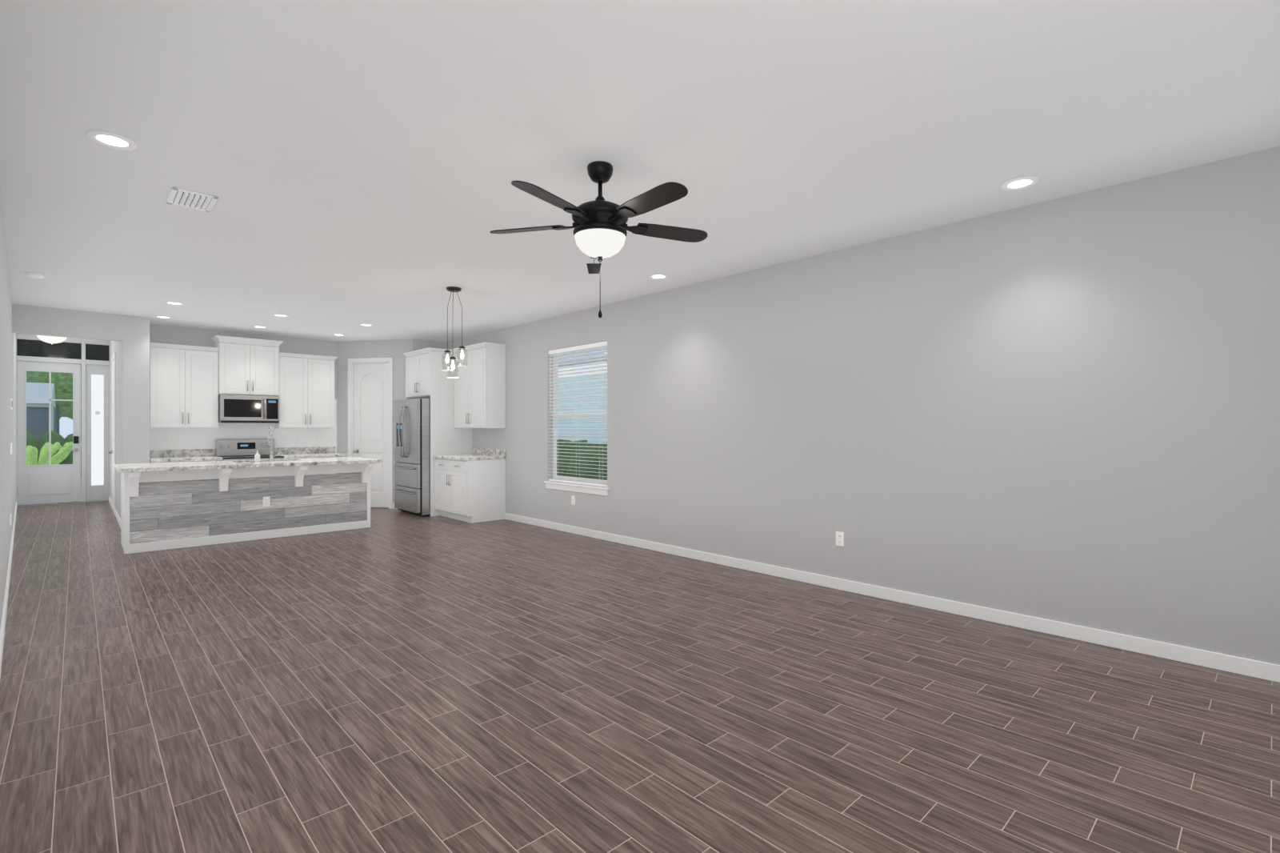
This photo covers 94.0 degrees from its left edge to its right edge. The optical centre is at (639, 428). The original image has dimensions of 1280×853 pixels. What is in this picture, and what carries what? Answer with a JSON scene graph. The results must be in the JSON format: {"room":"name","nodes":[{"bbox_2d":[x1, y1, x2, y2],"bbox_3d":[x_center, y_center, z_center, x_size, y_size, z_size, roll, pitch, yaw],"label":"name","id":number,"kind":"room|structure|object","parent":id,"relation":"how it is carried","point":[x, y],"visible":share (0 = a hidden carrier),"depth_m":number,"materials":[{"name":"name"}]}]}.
{"room":"living room","nodes":[
{"label":"living room","id":0,"kind":"room"},
{"bbox_2d":[0,188,15,629],"bbox_3d":[-5.193,-0.230,4.794,0.841,3.120,15.580,0,0,-43],"label":"wall","id":1,"kind":"structure","parent":0,"point":[7,419],"depth_m":4.78,"materials":[{"name":"grey paint"}]},
{"bbox_2d":[0,501,16,678],"bbox_3d":[-5.137,1.284,4.847,0.702,0.092,15.300,0,0,-43],"label":"baseboard","id":2,"kind":"structure","parent":1,"relation":"attached to","point":[4,616],"depth_m":4.41,"materials":[{"name":"white wood"}]},
{"bbox_2d":[12,304,149,342],"bbox_3d":[-7.054,-1.470,7.547,1.316,0.640,0.120,0,0,-43],"label":"wall","id":3,"kind":"structure","parent":0,"point":[26,319],"depth_m":7.48,"materials":[{"name":"grey paint"}]},
{"bbox_2d":[109,340,149,518],"bbox_3d":[-8.151,-0.170,9.474,0.270,3.000,4.430,0,0,-43],"label":"wall","id":4,"kind":"structure","parent":0,"point":[132,402],"depth_m":7.90,"materials":[{"name":"grey paint"}]},
{"bbox_2d":[108,358,114,507],"bbox_3d":[-8.467,0.102,9.567,0.058,2.432,0.848,0,0,-43],"label":"hall door","id":5,"kind":"structure","parent":4,"relation":"in","point":[112,452],"depth_m":9.54,"materials":[{"name":"white wood"}]},
{"bbox_2d":[112,352,115,508],"bbox_3d":[-8.452,0.074,9.582,0.017,2.512,0.984,0,0,-43],"label":"door frame","id":6,"kind":"structure","parent":4,"relation":"attached to","point":[114,356],"depth_m":9.23,"materials":[{"name":"white wood"}]},
{"bbox_2d":[108,496,120,527],"bbox_3d":[-8.152,1.284,9.464,0.284,0.092,4.444,0,0,-43],"label":"baseboard","id":7,"kind":"object","parent":4,"relation":"attached to","point":[117,515],"visible":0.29,"depth_m":8.98,"materials":[{"name":"white wood"}]},
{"bbox_2d":[149,324,336,455],"bbox_3d":[-5.596,-0.077,9.799,3.895,2.815,0.142,0,0,-43],"label":"wall","id":8,"kind":"structure","parent":0,"point":[186,438],"depth_m":9.15,"materials":[{"name":"grey paint"}]},
{"bbox_2d":[163,434,169,442],"bbox_3d":[-6.795,0.140,8.567,0.072,0.116,0.008,0,0,-43],"label":"electrical outlet","id":9,"kind":"object","parent":8,"relation":"attached to","point":[166,438],"visible":1,"depth_m":8.56,"materials":[{"name":"white plastic"}]},
{"bbox_2d":[149,342,219,427],"bbox_3d":[-6.536,-0.595,8.555,0.776,1.170,0.375,0,0,-43],"label":"upper cabinet","id":10,"kind":"object","parent":8,"relation":"attached to","point":[183,386],"visible":0.96,"depth_m":8.44,"materials":[{"name":"white wood"}]},
{"bbox_2d":[211,335,283,396],"bbox_3d":[-5.962,-0.930,9.075,0.854,0.850,0.405,0,0,-43],"label":"upper cabinet","id":11,"kind":"object","parent":8,"relation":"attached to","point":[248,366],"visible":1,"depth_m":8.94,"materials":[{"name":"white wood"}]},
{"bbox_2d":[218,394,279,423],"bbox_3d":[-5.945,-0.294,9.059,0.756,0.408,0.452,0,0,-43],"label":"microwave","id":12,"kind":"object","parent":11,"relation":"attached to","point":[242,409],"visible":0.94,"depth_m":8.92,"materials":[{"name":"silver metal"}]},
{"bbox_2d":[273,352,338,427],"bbox_3d":[-5.383,-0.595,9.641,0.845,1.170,0.375,0,0,-43],"label":"upper cabinet","id":13,"kind":"object","parent":8,"relation":"attached to","point":[306,391],"visible":0.96,"depth_m":9.51,"materials":[{"name":"white wood"}]},
{"bbox_2d":[315,433,319,440],"bbox_3d":[-5.361,0.140,9.918,0.072,0.116,0.008,0,0,-43],"label":"electrical outlet","id":14,"kind":"object","parent":8,"relation":"attached to","point":[317,437],"visible":1,"depth_m":9.92,"materials":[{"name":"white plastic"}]},
{"bbox_2d":[336,339,415,503],"bbox_3d":[-4.449,-0.077,10.050,1.500,2.815,0.100,0,0,10],"label":"wall","id":15,"kind":"structure","parent":0,"point":[395,350],"depth_m":10.04,"materials":[{"name":"grey paint"}]},
{"bbox_2d":[348,357,392,508],"bbox_3d":[-4.515,0.071,10.053,0.834,2.517,0.118,0,0,10],"label":"door frame","id":16,"kind":"structure","parent":15,"relation":"attached to","point":[351,362],"depth_m":9.98,"materials":[{"name":"white wood"}]},
{"bbox_2d":[353,362,388,507],"bbox_3d":[-4.521,0.105,10.057,0.467,2.426,0.577,0,0,-43],"label":"pantry door","id":17,"kind":"structure","parent":15,"relation":"in","point":[370,410],"depth_m":10.05,"materials":[{"name":"white wood"}]},
{"bbox_2d":[411,338,445,351],"bbox_3d":[-3.576,-0.077,10.075,0.575,2.815,0.100,0,0,-43],"label":"wall","id":18,"kind":"structure","parent":0,"point":[420,344],"depth_m":9.99,"materials":[{"name":"grey paint"}]},
{"bbox_2d":[556,347,607,443],"bbox_3d":[0.427,-0.995,14.143,5.380,4.850,16.000,0,0,-43],"label":"sky","id":19,"kind":"structure","parent":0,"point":[583,406],"depth_m":12.42,"materials":[{"name":"blue"}]},
{"bbox_2d":[0,500,1279,852],"bbox_3d":[-3.512,1.380,6.377,5.835,0.100,15.580,0,0,-43],"label":"floor","id":20,"kind":"structure","parent":0,"point":[392,680],"depth_m":2.80,"materials":[{"name":"brown tile"}]},
{"bbox_2d":[149,448,222,463],"bbox_3d":[-6.441,0.815,8.448,0.793,1.030,0.660,0,0,-43],"label":"countertop","id":21,"kind":"structure","parent":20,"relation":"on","point":[180,455],"depth_m":8.51,"materials":[{"name":"white stone"}]},
{"bbox_2d":[120,463,375,554],"bbox_3d":[-4.737,0.888,7.389,2.519,0.884,1.059,0,0,-43],"label":"kitchen island","id":22,"kind":"object","parent":20,"relation":"on","point":[166,506],"depth_m":7.04,"materials":[{"name":"grey wood"}]},
{"bbox_2d":[113,456,382,472],"bbox_3d":[-4.728,0.426,7.375,2.636,0.040,1.110,0,0,-43],"label":"island countertop","id":23,"kind":"structure","parent":22,"relation":"on","point":[312,462],"depth_m":6.95,"materials":[{"name":"white stone"}]},
{"bbox_2d":[254,425,280,461],"bbox_3d":[-4.667,0.182,7.464,0.284,0.444,0.196,0,0,-43],"label":"faucet","id":24,"kind":"object","parent":23,"relation":"on","point":[257,455],"visible":1,"depth_m":7.43,"materials":[{"name":"silver metal"}]},
{"bbox_2d":[263,496,269,506],"bbox_3d":[-4.526,0.880,7.231,0.072,0.116,0.008,0,0,-43],"label":"outlet","id":25,"kind":"object","parent":22,"relation":"attached to","point":[266,501],"visible":1,"depth_m":7.23,"materials":[{"name":"white plastic"}]},
{"bbox_2d":[216,438,283,460],"bbox_3d":[-5.862,0.743,8.970,0.756,1.175,0.695,0,0,-43],"label":"range","id":26,"kind":"object","parent":20,"relation":"on","point":[228,450],"visible":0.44,"depth_m":9.08,"materials":[{"name":"silver metal"}]},
{"bbox_2d":[274,446,347,459],"bbox_3d":[-5.267,0.815,9.555,0.900,1.030,0.660,0,0,-43],"label":"countertop","id":27,"kind":"structure","parent":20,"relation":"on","point":[306,452],"depth_m":9.59,"materials":[{"name":"white stone"}]},
{"bbox_2d":[392,398,430,516],"bbox_3d":[-3.365,0.435,9.542,0.941,1.790,0.895,0,0,-43],"label":"refrigerator","id":28,"kind":"object","parent":20,"relation":"on","point":[412,457],"visible":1,"depth_m":9.09,"materials":[{"name":"silver metal"}]},
{"bbox_2d":[405,352,472,516],"bbox_3d":[-3.253,0.080,9.643,0.691,2.500,0.958,0,0,-43],"label":"panel","id":29,"kind":"object","parent":20,"relation":"on","point":[447,438],"visible":0.38,"depth_m":9.18,"materials":[{"name":"white paint"}]},
{"bbox_2d":[433,448,505,523],"bbox_3d":[-2.564,0.815,8.932,0.662,1.030,1.012,0,0,-43],"label":"base cabinet","id":30,"kind":"object","parent":20,"relation":"on","point":[470,488],"visible":1,"depth_m":8.64,"materials":[{"name":"white wood"}]},
{"bbox_2d":[0,0,1279,342],"bbox_3d":[-3.512,-1.637,6.377,5.835,0.305,15.580,0,0,-43],"label":"ceiling","id":31,"kind":"structure","parent":0,"point":[352,165],"depth_m":2.99,"materials":[{"name":"paint"}]},
{"bbox_2d":[24,272,43,279],"bbox_3d":[-5.808,-1.467,5.726,0.130,0.034,0.130,0,0,-43],"label":"smoke detector","id":32,"kind":"object","parent":31,"relation":"attached to","point":[34,275],"visible":1,"depth_m":5.69,"materials":[{"name":"white plastic"}]},
{"bbox_2d":[36,335,67,343],"bbox_3d":[-9.443,-1.514,9.583,0.380,0.310,0.380,0,0,-43],"label":"ceiling light","id":33,"kind":"object","parent":31,"relation":"attached to","point":[51,339],"visible":0.48,"depth_m":9.50,"materials":[{"name":"white glass"}]},
{"bbox_2d":[86,130,137,150],"bbox_3d":[-2.710,-1.478,3.066,0.196,0.011,0.196,0,0,-43],"label":"recessed light","id":34,"kind":"object","parent":31,"relation":"in","point":[111,140],"visible":1,"depth_m":3.06,"materials":[{"name":"white plastic"}]},
{"bbox_2d":[154,315,172,318],"bbox_3d":[-6.309,-1.478,7.905,0.196,0.011,0.196,0,0,-43],"label":"recessed light","id":35,"kind":"object","parent":31,"relation":"in","point":[162,317],"visible":0.98,"depth_m":7.88,"materials":[{"name":"white plastic"}]},
{"bbox_2d":[164,300,184,305],"bbox_3d":[-5.486,-1.478,7.032,0.196,0.011,0.196,0,0,-43],"label":"recessed light","id":36,"kind":"object","parent":31,"relation":"in","point":[170,302],"visible":1,"depth_m":7.02,"materials":[{"name":"white plastic"}]},
{"bbox_2d":[166,187,218,211],"bbox_3d":[-2.899,-1.477,3.864,0.235,0.014,0.345,0,0,-43],"label":"ceiling vent","id":37,"kind":"object","parent":31,"relation":"in","point":[179,197],"visible":1,"depth_m":3.85,"materials":[{"name":"white plastic"}]},
{"bbox_2d":[252,325,267,328],"bbox_3d":[-5.522,-1.478,8.674,0.196,0.011,0.196,0,0,-43],"label":"recessed light","id":38,"kind":"object","parent":31,"relation":"in","point":[259,326],"visible":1,"depth_m":8.66,"materials":[{"name":"white plastic"}]},
{"bbox_2d":[272,313,289,316],"bbox_3d":[-4.686,-1.478,7.786,0.196,0.011,0.196,0,0,-43],"label":"recessed light","id":39,"kind":"object","parent":31,"relation":"in","point":[280,315],"visible":1,"depth_m":7.77,"materials":[{"name":"white plastic"}]},
{"bbox_2d":[332,333,345,335],"bbox_3d":[-4.737,-1.478,9.386,0.196,0.011,0.196,0,0,-43],"label":"recessed light","id":40,"kind":"object","parent":31,"relation":"in","point":[339,334],"visible":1,"depth_m":9.39,"materials":[{"name":"white plastic"}]},
{"bbox_2d":[359,323,373,326],"bbox_3d":[-3.893,-1.478,8.491,0.196,0.011,0.196,0,0,-43],"label":"recessed light","id":41,"kind":"object","parent":31,"relation":"in","point":[366,324],"visible":1,"depth_m":8.47,"materials":[{"name":"white plastic"}]},
{"bbox_2d":[441,286,467,377],"bbox_3d":[-1.953,-1.009,6.313,0.233,0.948,0.239,0,0,-43],"label":"pendant light","id":42,"kind":"object","parent":31,"relation":"hanging from","point":[457,290],"visible":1,"depth_m":6.29,"materials":[{"name":"brown metal"}]},
{"bbox_2d":[489,160,707,318],"bbox_3d":[-0.200,-1.054,3.332,1.293,0.858,1.257,0,0,-43],"label":"ceiling fan","id":43,"kind":"object","parent":31,"relation":"hanging from","point":[601,226],"visible":1,"depth_m":3.27,"materials":[{"name":"black metal"}]},
{"bbox_2d":[648,273,668,279],"bbox_3d":[0.179,-1.478,5.803,0.196,0.011,0.196,0,0,-43],"label":"recessed light","id":44,"kind":"object","parent":31,"relation":"in","point":[658,276],"visible":0.98,"depth_m":5.79,"materials":[{"name":"white plastic"}]},
{"bbox_2d":[1000,176,1039,190],"bbox_3d":[2.293,-1.478,3.603,0.196,0.011,0.196,0,0,-43],"label":"recessed light","id":45,"kind":"object","parent":31,"relation":"in","point":[1020,183],"visible":0.98,"depth_m":3.59,"materials":[{"name":"white plastic"}]},
{"bbox_2d":[445,146,1279,664],"bbox_3d":[-0.137,-0.077,6.947,0.140,2.815,11.780,0,0,-43],"label":"wall","id":46,"kind":"structure","parent":0,"point":[1066,409],"depth_m":4.13,"materials":[{"name":"grey paint"}]},
{"bbox_2d":[402,347,454,398],"bbox_3d":[-3.270,-0.868,9.627,0.736,0.726,1.000,0,0,-43],"label":"upper cabinet","id":47,"kind":"object","parent":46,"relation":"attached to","point":[418,374],"visible":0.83,"depth_m":9.37,"materials":[{"name":"white wood"}]},
{"bbox_2d":[451,341,507,427],"bbox_3d":[-2.445,-0.625,9.022,0.366,1.230,1.045,0,0,-43],"label":"upper cabinet","id":48,"kind":"object","parent":46,"relation":"attached to","point":[479,391],"visible":0.88,"depth_m":8.76,"materials":[{"name":"white wood"}]},
{"bbox_2d":[571,495,575,504],"bbox_3d":[-0.850,0.910,7.594,0.008,0.116,0.072,0,0,-43],"label":"electrical outlet","id":49,"kind":"object","parent":46,"relation":"attached to","point":[573,500],"visible":1,"depth_m":7.59,"materials":[{"name":"white plastic"}]},
{"bbox_2d":[544,348,608,495],"bbox_3d":[-0.783,-0.129,7.600,0.165,1.848,1.314,0,0,-43],"label":"window","id":50,"kind":"structure","parent":46,"relation":"in","point":[592,480],"depth_m":7.69,"materials":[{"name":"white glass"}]},
{"bbox_2d":[548,340,607,487],"bbox_3d":[-0.796,-0.177,7.588,0.068,1.747,1.224,0,0,-43],"label":"window blinds","id":51,"kind":"object","parent":50,"relation":"attached to","point":[586,347],"visible":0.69,"depth_m":7.56,"materials":[{"name":"white plastic"}]},
{"bbox_2d":[836,531,843,546],"bbox_3d":[1.653,0.910,4.938,0.008,0.116,0.072,0,0,-43],"label":"electrical outlet","id":52,"kind":"object","parent":46,"relation":"attached to","point":[839,538],"visible":1,"depth_m":4.93,"materials":[{"name":"white plastic"}]},
{"bbox_2d":[504,512,1279,682],"bbox_3d":[0.882,1.284,5.754,0.014,0.092,8.365,0,0,-43],"label":"baseboard","id":53,"kind":"structure","parent":46,"relation":"attached to","point":[1232,664],"depth_m":4.17,"materials":[{"name":"white wood"}]},
{"bbox_3d":[-10.275,-0.170,10.612,1.800,3.000,0.140,0,0,-43],"label":"wall","id":54,"kind":"structure","parent":0,"visible":0},
{"bbox_2d":[16,360,80,505],"bbox_3d":[-10.359,0.071,10.476,0.799,2.473,0.104,0,0,-43],"label":"front door","id":55,"kind":"structure","parent":54,"relation":"in","point":[46,483],"depth_m":10.48,"materials":[{"name":"paint"}]},
{"bbox_2d":[16,333,109,507],"bbox_3d":[-10.236,-0.155,10.621,1.270,2.970,0.140,0,0,-43],"label":"trim","id":56,"kind":"structure","parent":54,"relation":"attached to","point":[91,357],"depth_m":10.84,"materials":[{"name":"paint"}]},
{"label":"outside","id":57,"kind":"structure","parent":0,"visible":0},
{"bbox_3d":[-13.507,1.453,21.623,70.000,0.035,70.000,0,0,-43],"label":"ground","id":58,"kind":"structure","parent":57,"visible":0},
{"bbox_2d":[26,382,55,439],"bbox_3d":[-19.650,-0.020,17.826,3.150,2.900,5.100,0,0,-43],"label":"house","id":59,"kind":"structure","parent":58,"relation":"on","point":[41,404],"depth_m":17.02,"materials":[{"name":"grey"}]},
{"bbox_2d":[26,429,81,477],"bbox_3d":[-15.112,0.713,15.303,7.296,1.482,1.258,0,0,-43],"label":"hedge","id":60,"kind":"object","parent":58,"relation":"on","point":[34,439],"depth_m":15.15,"materials":[{"name":"green plant"}]},
{"bbox_2d":[26,441,81,465],"bbox_3d":[-11.649,0.844,11.392,1.798,1.222,1.839,0,0,-43],"label":"palm","id":61,"kind":"object","parent":58,"relation":"on","point":[57,459],"depth_m":11.44,"materials":[{"name":"green plant"}]},
{"bbox_2d":[26,364,81,433],"bbox_3d":[-23.986,-2.846,25.150,21.342,8.551,10.736,0,0,-43],"label":"trees","id":62,"kind":"object","parent":58,"relation":"on","point":[63,382],"depth_m":21.88,"materials":[{"name":"green plant"}]},
{"bbox_2d":[556,439,607,479],"bbox_3d":[-2.005,0.764,11.824,1.088,1.336,12.236,0,0,-43],"label":"hedge","id":63,"kind":"object","parent":58,"relation":"on","point":[582,462],"depth_m":10.21,"materials":[{"name":"green plant"}]}
]}

